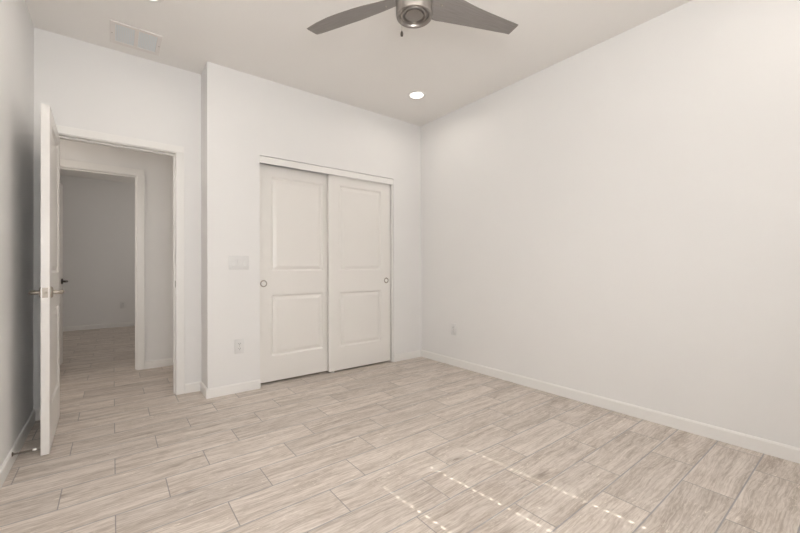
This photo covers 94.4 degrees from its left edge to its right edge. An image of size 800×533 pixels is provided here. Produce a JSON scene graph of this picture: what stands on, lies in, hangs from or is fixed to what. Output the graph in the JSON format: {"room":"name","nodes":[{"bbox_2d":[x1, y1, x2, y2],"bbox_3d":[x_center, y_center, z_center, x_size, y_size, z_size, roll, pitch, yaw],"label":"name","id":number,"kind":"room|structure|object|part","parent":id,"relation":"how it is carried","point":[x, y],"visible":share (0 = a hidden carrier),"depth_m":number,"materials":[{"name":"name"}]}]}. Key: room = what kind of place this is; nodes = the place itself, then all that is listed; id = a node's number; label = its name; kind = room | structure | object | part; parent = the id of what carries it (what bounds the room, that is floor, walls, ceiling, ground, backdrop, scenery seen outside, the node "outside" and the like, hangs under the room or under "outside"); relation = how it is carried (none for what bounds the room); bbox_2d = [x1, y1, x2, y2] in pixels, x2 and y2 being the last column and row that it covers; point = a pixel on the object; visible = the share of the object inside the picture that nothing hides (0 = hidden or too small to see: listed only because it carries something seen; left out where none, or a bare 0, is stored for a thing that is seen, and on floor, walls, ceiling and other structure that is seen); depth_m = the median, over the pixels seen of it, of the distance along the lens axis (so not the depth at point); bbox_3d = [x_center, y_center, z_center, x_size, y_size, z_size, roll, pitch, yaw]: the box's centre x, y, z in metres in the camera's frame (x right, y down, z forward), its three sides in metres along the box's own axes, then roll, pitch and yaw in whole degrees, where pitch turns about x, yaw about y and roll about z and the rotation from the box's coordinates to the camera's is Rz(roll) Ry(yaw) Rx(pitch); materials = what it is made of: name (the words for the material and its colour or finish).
{"room":"empty bedroom","nodes":[
{"label":"empty bedroom","id":0,"kind":"room"},
{"bbox_2d":[0,0,33,466],"bbox_3d":[-1.363,-0.324,0.912,0.130,2.848,4.368,0,0,-38],"label":"wall","id":1,"kind":"structure","parent":0,"point":[16,25],"depth_m":2.21,"materials":[{"name":"paint"}]},
{"bbox_2d":[0,409,34,488],"bbox_3d":[-1.342,1.059,1.000,0.012,0.082,4.238,0,0,-38],"label":"baseboard","id":2,"kind":"structure","parent":1,"relation":"attached to","point":[9,461],"depth_m":2.15,"materials":[{"name":"wood"}]},
{"bbox_2d":[12,448,36,456],"bbox_3d":[-2.109,1.040,2.082,0.098,0.024,0.024,0,0,-38],"label":"door stop","id":3,"kind":"object","parent":1,"relation":"attached to","point":[33,449],"visible":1,"depth_m":2.08,"materials":[{"name":"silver metal"}]},
{"bbox_2d":[60,175,134,326],"bbox_3d":[-3.951,-0.241,5.695,3.620,2.750,4.000,0,0,-38],"label":"wall","id":4,"kind":"structure","parent":0,"point":[99,215],"depth_m":6.83,"materials":[{"name":"paint"}]},
{"bbox_2d":[63,322,134,331],"bbox_3d":[-5.140,1.104,7.133,3.500,0.082,0.012,0,0,-38],"label":"baseboard","id":5,"kind":"structure","parent":4,"relation":"attached to","point":[123,324],"depth_m":6.82,"materials":[{"name":"wood"}]},
{"bbox_2d":[120,302,125,307],"bbox_3d":[-5.263,0.731,7.044,0.080,0.128,0.008,0,0,-38],"label":"wall outlet","id":6,"kind":"object","parent":4,"relation":"attached to","point":[122,304],"visible":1,"depth_m":7.04,"materials":[{"name":"white plastic"}]},
{"bbox_2d":[60,169,134,183],"bbox_3d":[-3.707,-1.669,5.281,3.800,0.100,5.132,0,0,-38],"label":"ceiling","id":7,"kind":"structure","parent":0,"point":[62,172],"depth_m":6.62,"materials":[{"name":"paint"}]},
{"bbox_2d":[60,139,172,360],"bbox_3d":[-2.811,-0.254,4.124,3.500,2.750,0.120,0,0,-38],"label":"wall","id":8,"kind":"structure","parent":0,"point":[158,169],"depth_m":4.12,"materials":[{"name":"paint"}]},
{"bbox_2d":[60,183,67,364],"bbox_3d":[-3.721,0.084,3.973,0.155,2.060,0.777,0,0,-33],"label":"door","id":9,"kind":"structure","parent":8,"relation":"in","point":[61,185],"depth_m":4.24,"materials":[{"name":"wood"}]},
{"bbox_2d":[60,159,144,369],"bbox_3d":[-3.192,0.033,3.827,0.907,2.176,0.148,0,0,-38],"label":"door frame","id":10,"kind":"structure","parent":8,"relation":"attached to","point":[138,174],"depth_m":4.02,"materials":[{"name":"wood"}]},
{"bbox_2d":[145,358,172,368],"bbox_3d":[-3.284,1.080,3.664,2.189,0.082,0.012,0,0,-38],"label":"baseboard","id":11,"kind":"structure","parent":8,"relation":"attached to","point":[162,362],"depth_m":4.12,"materials":[{"name":"wood"}]},
{"bbox_2d":[33,27,201,409],"bbox_3d":[-2.311,-0.310,3.023,1.214,2.848,0.130,0,0,-38],"label":"wall","id":12,"kind":"structure","parent":0,"point":[85,85],"depth_m":3.00,"materials":[{"name":"paint"}]},
{"bbox_2d":[28,103,64,455],"bbox_3d":[-2.306,0.076,2.454,0.157,2.050,0.755,0,0,-39],"label":"door","id":13,"kind":"structure","parent":12,"relation":"in","point":[49,292],"depth_m":2.22,"materials":[{"name":"wood"}]},
{"bbox_3d":[-2.189,0.154,2.223,0.050,0.024,0.132,0,0,-39],"label":"lever handle","id":14,"kind":"part","parent":13,"relation":"part of","materials":[{"name":"silver metal"}]},
{"bbox_3d":[-2.075,0.154,2.167,0.025,0.058,0.002,0,0,-39],"label":"latch plate","id":15,"kind":"part","parent":13,"relation":"part of","materials":[{"name":"silver metal"}]},
{"bbox_3d":[-2.304,0.561,2.450,0.038,0.580,0.483,0,0,-39],"label":"raised panel","id":16,"kind":"part","parent":13,"relation":"part of","materials":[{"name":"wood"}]},
{"bbox_3d":[-2.308,-0.416,2.455,0.038,0.910,0.483,0,0,-39],"label":"raised panel","id":17,"kind":"part","parent":13,"relation":"part of","materials":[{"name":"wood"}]},
{"bbox_3d":[-2.106,0.154,2.291,0.050,0.024,0.132,0,0,-39],"label":"lever handle","id":18,"kind":"part","parent":13,"relation":"part of","materials":[{"name":"silver metal"}]},
{"bbox_2d":[35,381,200,420],"bbox_3d":[-2.211,1.073,3.000,1.084,0.082,0.012,0,0,-38],"label":"baseboard","id":19,"kind":"structure","parent":12,"relation":"attached to","point":[195,386],"depth_m":3.27,"materials":[{"name":"wood"}]},
{"bbox_2d":[56,125,183,394],"bbox_3d":[-2.289,0.032,3.037,0.891,2.163,0.158,0,0,-38],"label":"door frame","id":20,"kind":"structure","parent":12,"relation":"attached to","point":[65,133],"depth_m":3.22,"materials":[{"name":"wood"}]},
{"bbox_2d":[260,163,327,174],"bbox_3d":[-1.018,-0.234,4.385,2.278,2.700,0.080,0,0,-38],"label":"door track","id":21,"kind":"structure","parent":0,"point":[260,163],"depth_m":4.20,"materials":[{"name":"paint"}]},
{"bbox_2d":[201,61,421,388],"bbox_3d":[-0.804,-0.311,4.018,2.388,2.848,0.400,0,0,-38],"label":"wall","id":22,"kind":"structure","parent":0,"point":[245,117],"depth_m":3.38,"materials":[{"name":"paint"}]},
{"bbox_2d":[200,381,206,397],"bbox_3d":[-1.708,1.072,3.226,0.012,0.082,0.270,0,0,-38],"label":"baseboard","id":23,"kind":"structure","parent":22,"relation":"attached to","point":[203,387],"depth_m":3.21,"materials":[{"name":"wood"}]},
{"bbox_2d":[206,379,260,398],"bbox_3d":[-1.450,1.071,3.247,0.446,0.082,0.012,0,0,-38],"label":"baseboard","id":24,"kind":"structure","parent":22,"relation":"attached to","point":[214,392],"depth_m":3.24,"materials":[{"name":"wood"}]},
{"bbox_2d":[229,256,248,268],"bbox_3d":[-1.421,-0.034,3.275,0.168,0.120,0.017,0,0,-38],"label":"switch plate","id":25,"kind":"object","parent":22,"relation":"attached to","point":[235,262],"visible":1,"depth_m":3.27,"materials":[{"name":"white plastic"}]},
{"bbox_2d":[235,338,243,353],"bbox_3d":[-1.419,0.704,3.277,0.080,0.128,0.008,0,0,-38],"label":"wall outlet","id":26,"kind":"object","parent":22,"relation":"attached to","point":[239,343],"visible":1,"depth_m":3.27,"materials":[{"name":"white plastic"}]},
{"bbox_2d":[260,164,327,382],"bbox_3d":[-1.024,0.065,3.710,0.785,2.055,0.038,0,0,-38],"label":"door","id":27,"kind":"structure","parent":22,"relation":"in","point":[293,203],"depth_m":3.67,"materials":[{"name":"wood"}]},
{"bbox_3d":[-1.026,-0.409,3.714,0.533,0.902,0.034,0,0,-38],"label":"raised panel","id":28,"kind":"part","parent":27,"relation":"part of","materials":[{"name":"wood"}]},
{"bbox_3d":[-1.022,0.561,3.710,0.533,0.578,0.034,0,0,-38],"label":"raised panel","id":29,"kind":"part","parent":27,"relation":"part of","materials":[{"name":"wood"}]},
{"bbox_2d":[260,156,392,361],"bbox_3d":[-0.712,0.047,3.902,1.526,2.130,0.108,0,0,-38],"label":"trim","id":30,"kind":"structure","parent":22,"relation":"attached to","point":[266,160],"depth_m":4.09,"materials":[{"name":"wood"}]},
{"bbox_2d":[327,174,389,371],"bbox_3d":[-0.436,0.067,4.104,0.788,2.055,0.038,0,0,-38],"label":"door","id":31,"kind":"structure","parent":22,"relation":"in","point":[358,211],"depth_m":4.07,"materials":[{"name":"wood"}]},
{"bbox_3d":[-0.440,-0.409,4.107,0.534,0.902,0.034,0,0,-38],"label":"raised panel","id":32,"kind":"part","parent":31,"relation":"part of","materials":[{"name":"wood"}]},
{"bbox_3d":[-0.436,0.561,4.102,0.534,0.578,0.034,0,0,-38],"label":"raised panel","id":33,"kind":"part","parent":31,"relation":"part of","materials":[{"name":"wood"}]},
{"bbox_2d":[394,350,421,361],"bbox_3d":[0.103,1.071,4.448,0.428,0.082,0.012,0,0,-38],"label":"baseboard","id":34,"kind":"structure","parent":22,"relation":"attached to","point":[414,354],"depth_m":4.43,"materials":[{"name":"wood"}]},
{"bbox_2d":[25,0,691,125],"bbox_3d":[0.021,-1.808,2.065,3.752,0.120,4.518,0,0,-38],"label":"ceiling","id":35,"kind":"structure","parent":0,"point":[367,64],"depth_m":2.86,"materials":[{"name":"paint"}]},
{"bbox_2d":[110,19,162,55],"bbox_3d":[-2.009,-1.731,2.824,0.316,0.010,0.316,0,0,-38],"label":"ceiling vent","id":36,"kind":"object","parent":35,"relation":"in","point":[122,34],"visible":1,"depth_m":2.81,"materials":[{"name":"white metal"}]},
{"bbox_3d":[-2.061,-1.734,2.777,0.113,0.004,0.246,0,0,-38],"label":"filter panel","id":37,"kind":"part","parent":36,"relation":"part of","materials":[{"name":"white metal"}]},
{"bbox_3d":[-1.951,-1.734,2.862,0.113,0.004,0.246,0,0,-38],"label":"filter panel","id":38,"kind":"part","parent":36,"relation":"part of","materials":[{"name":"white metal"}]},
{"bbox_2d":[144,0,163,2],"bbox_3d":[-1.604,-1.737,2.351,0.188,0.007,0.188,0,0,-38],"label":"recessed light","id":39,"kind":"object","parent":35,"relation":"in","point":[151,1],"visible":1,"depth_m":2.42,"materials":[{"name":"white plastic"}]},
{"bbox_2d":[307,0,517,36],"bbox_3d":[0.148,-1.468,2.105,1.234,0.561,1.313,0,0,-38],"label":"ceiling fan","id":40,"kind":"object","parent":35,"relation":"hanging from","point":[413,14],"visible":1,"depth_m":2.14,"materials":[{"name":"silver metal"}]},
{"bbox_3d":[-0.289,-1.469,2.193,0.654,0.084,0.150,0,0,30],"label":"blade","id":41,"kind":"part","parent":40,"relation":"part of","materials":[{"name":"grey wood"}]},
{"bbox_3d":[0.433,-1.471,2.209,0.654,0.084,0.150,0,0,-30],"label":"blade","id":42,"kind":"part","parent":40,"relation":"part of","materials":[{"name":"grey wood"}]},
{"bbox_2d":[407,91,425,99],"bbox_3d":[0.170,-1.737,3.761,0.188,0.007,0.188,0,0,-38],"label":"recessed light","id":43,"kind":"object","parent":35,"relation":"in","point":[415,95],"visible":1,"depth_m":3.76,"materials":[{"name":"white plastic"}]},
{"bbox_2d":[0,326,799,532],"bbox_3d":[-1.902,1.176,3.766,5.000,0.120,9.900,0,0,-38],"label":"floor","id":44,"kind":"structure","parent":0,"point":[420,444],"depth_m":2.07,"materials":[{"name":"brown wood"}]},
{"bbox_2d":[421,0,799,447],"bbox_3d":[1.375,-0.323,3.260,0.130,2.848,4.730,0,0,-38],"label":"wall","id":45,"kind":"structure","parent":0,"point":[618,219],"depth_m":2.67,"materials":[{"name":"paint"}]},
{"bbox_2d":[451,323,455,334],"bbox_3d":[0.599,0.702,4.150,0.008,0.128,0.080,0,0,-38],"label":"wall outlet","id":46,"kind":"object","parent":45,"relation":"attached to","point":[453,326],"visible":1,"depth_m":4.15,"materials":[{"name":"white plastic"}]},
{"bbox_2d":[422,350,799,463],"bbox_3d":[1.477,1.058,3.011,0.012,0.082,3.968,0,0,-38],"label":"baseboard","id":47,"kind":"structure","parent":45,"relation":"attached to","point":[783,451],"depth_m":2.65,"materials":[{"name":"wood"}]}
]}

